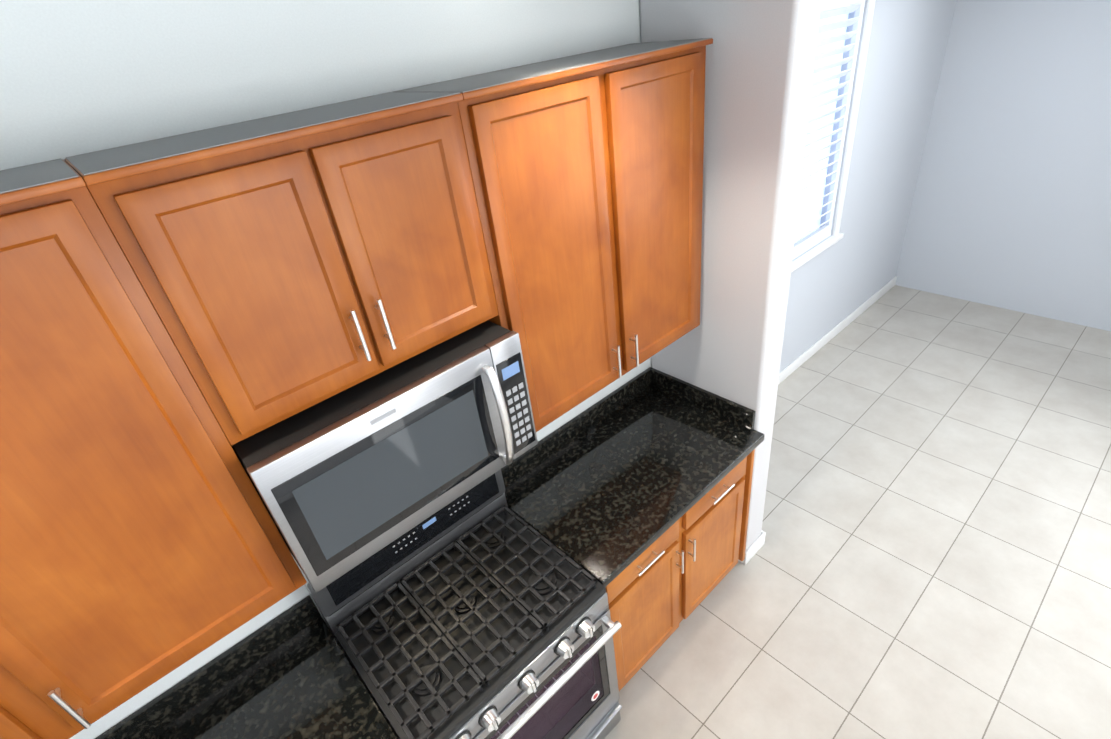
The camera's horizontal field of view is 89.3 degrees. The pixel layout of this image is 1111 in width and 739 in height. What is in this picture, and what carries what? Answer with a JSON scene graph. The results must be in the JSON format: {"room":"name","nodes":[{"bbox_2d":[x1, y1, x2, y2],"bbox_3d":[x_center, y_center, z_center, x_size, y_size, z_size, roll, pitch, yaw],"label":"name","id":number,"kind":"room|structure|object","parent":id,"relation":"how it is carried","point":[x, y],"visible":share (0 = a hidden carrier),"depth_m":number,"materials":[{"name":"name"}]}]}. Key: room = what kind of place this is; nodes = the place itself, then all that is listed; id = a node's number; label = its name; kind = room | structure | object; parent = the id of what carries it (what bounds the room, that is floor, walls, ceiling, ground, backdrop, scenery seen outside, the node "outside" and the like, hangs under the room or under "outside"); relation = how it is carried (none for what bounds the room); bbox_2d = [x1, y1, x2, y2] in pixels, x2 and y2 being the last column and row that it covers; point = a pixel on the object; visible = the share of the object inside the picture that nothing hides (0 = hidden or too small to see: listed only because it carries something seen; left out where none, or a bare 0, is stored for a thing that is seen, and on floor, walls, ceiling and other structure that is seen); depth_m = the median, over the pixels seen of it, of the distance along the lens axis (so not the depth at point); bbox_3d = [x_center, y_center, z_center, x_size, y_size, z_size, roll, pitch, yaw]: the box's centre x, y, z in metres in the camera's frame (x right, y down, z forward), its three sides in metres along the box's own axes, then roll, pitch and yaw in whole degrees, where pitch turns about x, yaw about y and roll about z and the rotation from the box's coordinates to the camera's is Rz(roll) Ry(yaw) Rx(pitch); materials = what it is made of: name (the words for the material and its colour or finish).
{"room":"kitchen","nodes":[
{"label":"kitchen","id":0,"kind":"room"},
{"bbox_2d":[0,0,651,738],"bbox_3d":[-1.093,0.528,1.662,4.397,2.800,0.120,-31,39,-31],"label":"wall","id":1,"kind":"structure","parent":0,"point":[80,76],"depth_m":1.32,"materials":[{"name":"paint"}]},
{"bbox_2d":[0,158,306,738],"bbox_3d":[-1.226,0.316,1.041,1.087,1.084,0.386,-31,39,-31],"label":"upper cabinet","id":2,"kind":"object","parent":1,"relation":"attached to","point":[143,545],"visible":1,"depth_m":1.11,"materials":[{"name":"brown wood"}]},
{"bbox_2d":[64,92,498,444],"bbox_3d":[-0.574,-0.290,1.394,0.765,0.599,0.386,-31,39,-31],"label":"upper cabinet","id":3,"kind":"object","parent":1,"relation":"attached to","point":[284,266],"visible":0.96,"depth_m":1.23,"materials":[{"name":"brown wood"}]},
{"bbox_2d":[231,320,537,592],"bbox_3d":[-0.479,0.183,1.657,0.764,0.435,0.474,-31,39,-31],"label":"microwave","id":4,"kind":"object","parent":3,"relation":"attached to","point":[346,480],"visible":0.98,"depth_m":1.47,"materials":[{"name":"silver metal"}]},
{"bbox_2d":[393,38,712,431],"bbox_3d":[0.105,-0.473,1.985,1.006,1.084,0.386,-31,39,-31],"label":"upper cabinet","id":5,"kind":"object","parent":1,"relation":"attached to","point":[586,169],"visible":0.79,"depth_m":1.77,"materials":[{"name":"brown wood"}]},
{"bbox_2d":[640,0,821,550],"bbox_3d":[0.706,-0.273,2.519,0.165,2.800,0.613,-31,39,-31],"label":"wall","id":6,"kind":"structure","parent":0,"point":[760,62],"depth_m":2.06,"materials":[{"name":"paint"}]},
{"bbox_2d":[738,530,765,564],"bbox_3d":[0.837,0.846,3.269,0.193,0.095,0.727,-31,39,-31],"label":"baseboard","id":7,"kind":"structure","parent":6,"relation":"attached to","point":[752,550],"depth_m":3.02,"materials":[{"name":"white wood"}]},
{"bbox_2d":[604,285,1110,738],"bbox_3d":[2.111,1.768,1.686,8.050,0.060,5.650,-31,39,-31],"label":"floor","id":8,"kind":"structure","parent":0,"point":[930,558],"depth_m":2.92,"materials":[{"name":"tile"}]},
{"bbox_2d":[297,469,621,738],"bbox_3d":[-0.259,1.087,2.102,0.762,1.195,0.718,-31,39,-31],"label":"range","id":9,"kind":"object","parent":8,"relation":"on","point":[481,610],"visible":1,"depth_m":1.91,"materials":[{"name":"metal"}]},
{"bbox_2d":[606,449,754,690],"bbox_3d":[0.380,0.815,2.689,1.012,0.875,0.666,-31,39,-31],"label":"base cabinet","id":10,"kind":"object","parent":8,"relation":"on","point":[662,587],"visible":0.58,"depth_m":2.44,"materials":[{"name":"brown wood"}]},
{"bbox_2d":[501,367,764,586],"bbox_3d":[0.327,0.381,2.430,1.049,0.141,0.653,-31,39,-31],"label":"countertop","id":11,"kind":"structure","parent":10,"relation":"on","point":[608,489],"depth_m":2.42,"materials":[{"name":"stone"}]},
{"bbox_3d":[-0.958,1.608,1.741,1.082,0.875,0.666,-31,39,-31],"label":"base cabinet","id":12,"kind":"object","parent":8,"relation":"on","visible":0},
{"bbox_2d":[95,595,397,738],"bbox_3d":[-1.026,1.183,1.471,1.099,0.141,0.653,-31,39,-31],"label":"countertop","id":13,"kind":"structure","parent":12,"relation":"on","point":[290,673],"depth_m":1.74,"materials":[{"name":"stone"}]},
{"bbox_2d":[779,0,956,372],"bbox_3d":[1.759,-1.236,3.797,3.553,2.800,0.120,-31,39,-31],"label":"wall","id":14,"kind":"structure","parent":0,"point":[855,267],"depth_m":4.22,"materials":[{"name":"paint"}]},
{"bbox_2d":[791,0,875,271],"bbox_3d":[1.446,-1.351,3.377,1.410,1.665,0.155,-31,39,-31],"label":"window","id":15,"kind":"structure","parent":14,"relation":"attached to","point":[835,22],"depth_m":3.61,"materials":[{"name":"white"}]},
{"bbox_2d":[778,276,896,384],"bbox_3d":[1.969,-0.085,4.478,3.539,0.095,0.014,-31,39,-31],"label":"baseboard","id":16,"kind":"structure","parent":14,"relation":"attached to","point":[794,365],"depth_m":4.74,"materials":[{"name":"white wood"}]},
{"bbox_2d":[896,0,1110,330],"bbox_3d":[4.845,-1.169,3.008,0.100,2.800,5.500,-31,39,-31],"label":"wall","id":17,"kind":"structure","parent":0,"point":[1011,207],"depth_m":4.34,"materials":[{"name":"white paint"}]}
]}

